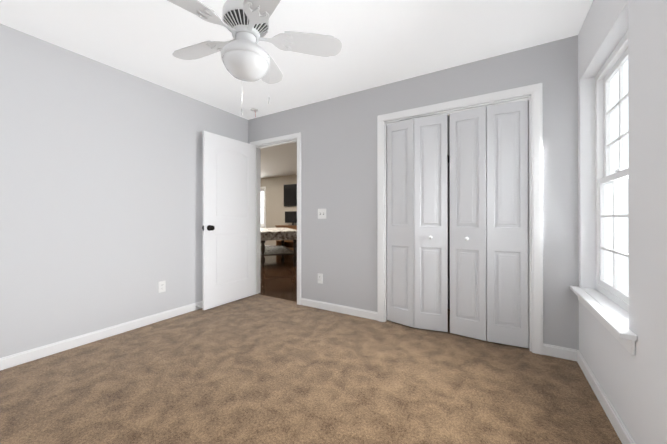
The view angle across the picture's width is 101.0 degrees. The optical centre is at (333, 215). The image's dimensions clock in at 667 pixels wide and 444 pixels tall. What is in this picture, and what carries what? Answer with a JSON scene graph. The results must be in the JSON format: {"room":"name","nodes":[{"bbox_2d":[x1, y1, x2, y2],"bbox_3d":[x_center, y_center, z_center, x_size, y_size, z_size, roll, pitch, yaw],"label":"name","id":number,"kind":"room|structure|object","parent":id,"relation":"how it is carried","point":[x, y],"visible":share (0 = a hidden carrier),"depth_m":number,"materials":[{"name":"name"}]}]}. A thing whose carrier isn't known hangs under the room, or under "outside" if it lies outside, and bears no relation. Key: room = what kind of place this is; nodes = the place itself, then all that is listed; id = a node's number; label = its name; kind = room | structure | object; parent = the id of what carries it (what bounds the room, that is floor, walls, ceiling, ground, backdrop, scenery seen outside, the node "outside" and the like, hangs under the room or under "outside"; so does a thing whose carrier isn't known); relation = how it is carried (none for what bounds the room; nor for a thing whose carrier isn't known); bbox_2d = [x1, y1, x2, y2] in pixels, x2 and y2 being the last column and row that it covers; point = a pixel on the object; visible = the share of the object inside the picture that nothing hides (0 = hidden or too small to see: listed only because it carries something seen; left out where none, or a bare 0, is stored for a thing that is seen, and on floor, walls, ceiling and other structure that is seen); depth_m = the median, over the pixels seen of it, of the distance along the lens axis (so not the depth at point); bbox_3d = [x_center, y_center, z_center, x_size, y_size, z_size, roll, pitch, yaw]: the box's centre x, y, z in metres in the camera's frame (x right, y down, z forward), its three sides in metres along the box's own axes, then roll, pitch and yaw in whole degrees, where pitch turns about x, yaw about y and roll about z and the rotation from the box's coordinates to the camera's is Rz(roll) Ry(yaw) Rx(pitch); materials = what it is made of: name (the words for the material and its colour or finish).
{"room":"empty bedroom","nodes":[
{"label":"empty bedroom","id":0,"kind":"room"},
{"bbox_2d":[0,23,247,357],"bbox_3d":[-2.100,-0.133,2.416,0.120,2.420,3.360,0,0,31],"label":"wall","id":1,"kind":"structure","parent":0,"point":[101,194],"depth_m":2.35,"materials":[{"name":"grey paint"}]},
{"bbox_2d":[0,301,202,370],"bbox_3d":[-2.004,1.035,2.442,0.013,0.085,3.210,0,0,31],"label":"baseboard","id":2,"kind":"structure","parent":1,"relation":"attached to","point":[16,359],"depth_m":2.32,"materials":[{"name":"white wood"}]},
{"bbox_2d":[158,281,165,292],"bbox_3d":[-1.770,0.731,2.839,0.009,0.115,0.070,0,0,31],"label":"outlet","id":3,"kind":"object","parent":1,"relation":"attached to","point":[161,286],"visible":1,"depth_m":2.83,"materials":[{"name":"white plastic"}]},
{"bbox_2d":[258,250,296,301],"bbox_3d":[-2.024,1.123,6.931,7.620,0.060,4.360,0,0,31],"label":"floor","id":4,"kind":"structure","parent":0,"point":[278,276],"depth_m":4.84,"materials":[{"name":"brown wood"}]},
{"bbox_2d":[261,228,296,266],"bbox_3d":[-1.461,0.712,6.783,0.950,0.760,2.000,0,0,-19],"label":"table","id":5,"kind":"object","parent":4,"relation":"on","point":[282,234],"visible":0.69,"depth_m":5.99,"materials":[{"name":"white wood"}]},
{"bbox_2d":[275,225,296,249],"bbox_3d":[-1.239,0.698,8.571,1.150,0.800,0.440,0,0,31],"label":"console","id":6,"kind":"object","parent":4,"relation":"on","point":[288,244],"visible":0.17,"depth_m":8.63,"materials":[{"name":"brown wood"}]},
{"bbox_2d":[285,211,296,224],"bbox_3d":[-1.275,0.077,8.601,0.600,0.438,0.150,0,0,31],"label":"monitor","id":7,"kind":"object","parent":6,"relation":"on","point":[290,216],"visible":0.79,"depth_m":8.60,"materials":[{"name":"black"}]},
{"bbox_2d":[261,175,296,245],"bbox_3d":[-0.878,-0.111,8.720,7.520,2.420,0.120,0,0,31],"label":"wall","id":8,"kind":"structure","parent":0,"point":[276,208],"depth_m":9.29,"materials":[{"name":"beige paint"}]},
{"bbox_2d":[261,186,265,227],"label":"window","id":9,"kind":"structure","parent":8,"relation":"in","point":[262,211],"depth_m":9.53,"materials":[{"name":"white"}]},
{"bbox_2d":[284,184,296,205],"bbox_3d":[-1.100,-0.666,8.751,1.230,0.710,0.057,0,0,31],"label":"tv","id":10,"kind":"object","parent":8,"relation":"attached to","point":[290,194],"visible":0.48,"depth_m":8.89,"materials":[{"name":"black"}]},
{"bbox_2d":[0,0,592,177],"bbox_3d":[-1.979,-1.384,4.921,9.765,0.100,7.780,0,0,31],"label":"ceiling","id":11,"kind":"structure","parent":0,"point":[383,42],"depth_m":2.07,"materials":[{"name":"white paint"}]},
{"bbox_2d":[167,0,341,115],"bbox_3d":[-0.489,-0.956,1.442,0.979,0.780,0.986,0,0,31],"label":"fan","id":12,"kind":"object","parent":11,"relation":"hanging from","point":[245,56],"visible":1,"depth_m":1.40,"materials":[{"name":"white plastic"}]},
{"bbox_2d":[0,294,621,443],"bbox_3d":[-0.311,1.106,1.852,3.765,0.060,4.230,0,0,31],"label":"floor carpet","id":13,"kind":"object","parent":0,"point":[258,369],"visible":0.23,"depth_m":1.72,"materials":[{"name":"brown carpet"}]},
{"bbox_2d":[248,35,578,351],"bbox_3d":[-2.168,-0.126,4.483,9.645,2.420,0.120,0,0,31],"label":"wall","id":14,"kind":"structure","parent":0,"point":[339,174],"depth_m":2.86,"materials":[{"name":"grey paint"}]},
{"bbox_2d":[250,132,300,304],"bbox_3d":[-0.740,0.033,3.631,0.884,2.097,0.162,0,0,31],"label":"door frame","id":15,"kind":"structure","parent":14,"relation":"attached to","point":[280,138],"depth_m":3.35,"materials":[{"name":"white wood"}]},
{"bbox_2d":[255,138,296,293],"bbox_3d":[-0.740,0.062,3.631,0.770,2.040,0.120,0,0,31],"label":"lining","id":16,"kind":"object","parent":14,"relation":"attached to","point":[257,247],"visible":0.35,"depth_m":3.81,"materials":[{"name":"white wood"}]},
{"bbox_2d":[202,131,255,309],"bbox_3d":[-1.272,0.054,3.438,0.177,2.030,0.766,0,0,32],"label":"door","id":17,"kind":"structure","parent":16,"relation":"attached to","point":[229,189],"depth_m":3.38,"materials":[{"name":"white wood"}]},
{"bbox_2d":[318,273,322,283],"bbox_3d":[-0.157,0.730,3.205,0.070,0.115,0.009,0,0,31],"label":"outlet","id":18,"kind":"object","parent":14,"relation":"attached to","point":[320,278],"visible":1,"depth_m":3.20,"materials":[{"name":"white plastic"}]},
{"bbox_2d":[318,209,325,218],"bbox_3d":[-0.136,-0.025,3.191,0.116,0.116,0.016,0,0,31],"label":"switch plate","id":19,"kind":"object","parent":14,"relation":"attached to","point":[321,213],"visible":1,"depth_m":3.19,"materials":[{"name":"white plastic"}]},
{"bbox_2d":[301,298,376,319],"bbox_3d":[0.031,1.037,3.089,0.993,0.085,0.013,0,0,31],"label":"baseboard","id":20,"kind":"structure","parent":14,"relation":"attached to","point":[358,312],"depth_m":3.05,"materials":[{"name":"white wood"}]},
{"bbox_2d":[385,95,530,350],"bbox_3d":[1.076,0.058,2.547,1.220,2.040,0.120,0,0,31],"label":"lining","id":21,"kind":"object","parent":14,"relation":"attached to","point":[516,99],"visible":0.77,"depth_m":2.28,"materials":[{"name":"white wood"}]},
{"bbox_2d":[387,114,447,331],"bbox_3d":[0.786,0.066,2.653,0.579,2.000,0.098,0,0,31],"label":"bifold door","id":22,"kind":"structure","parent":21,"relation":"attached to","point":[417,258],"depth_m":2.61,"materials":[{"name":"white wood"}]},
{"bbox_2d":[450,100,528,347],"bbox_3d":[1.308,0.065,2.351,0.589,2.000,0.083,0,0,31],"label":"bifold door","id":23,"kind":"structure","parent":21,"relation":"attached to","point":[489,286],"depth_m":2.33,"materials":[{"name":"white wood"}]},
{"bbox_2d":[377,83,542,354],"bbox_3d":[1.040,0.022,2.487,1.364,2.112,0.021,0,0,31],"label":"trim","id":24,"kind":"structure","parent":14,"relation":"attached to","point":[534,91],"depth_m":2.17,"materials":[{"name":"white wood"}]},
{"bbox_2d":[447,116,449,308],"bbox_3d":[1.275,-0.131,2.936,2.145,2.420,0.750,0,0,31],"label":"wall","id":25,"kind":"structure","parent":0,"point":[448,169],"depth_m":3.19,"materials":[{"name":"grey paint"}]},
{"bbox_2d":[447,153,449,165],"bbox_3d":[1.327,-0.583,2.970,1.700,0.116,0.400,0,0,31],"label":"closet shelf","id":26,"kind":"object","parent":25,"relation":"attached to","point":[448,159],"depth_m":2.91,"materials":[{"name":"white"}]},
{"bbox_2d":[578,0,666,443],"bbox_3d":[1.049,-0.139,0.608,0.150,2.420,3.480,0,0,31],"label":"wall","id":27,"kind":"structure","parent":0,"point":[634,387],"depth_m":1.18,"materials":[{"name":"white paint"}]},
{"bbox_2d":[570,286,636,354],"bbox_3d":[1.561,0.562,1.587,0.135,0.095,0.970,0,0,31],"label":"window sill","id":28,"kind":"structure","parent":27,"relation":"attached to","point":[610,316],"depth_m":1.46,"materials":[{"name":"white wood"}]},
{"bbox_2d":[574,349,635,443],"bbox_3d":[0.987,1.029,0.659,0.013,0.085,3.210,0,0,31],"label":"baseboard","id":29,"kind":"structure","parent":27,"relation":"attached to","point":[615,420],"depth_m":1.51,"materials":[{"name":"white"}]},
{"bbox_2d":[595,31,628,312],"bbox_3d":[1.663,-0.235,1.564,0.074,1.500,0.850,0,0,31],"label":"window","id":30,"kind":"structure","parent":27,"relation":"in","point":[612,66],"depth_m":1.85,"materials":[{"name":"white"}]}
]}

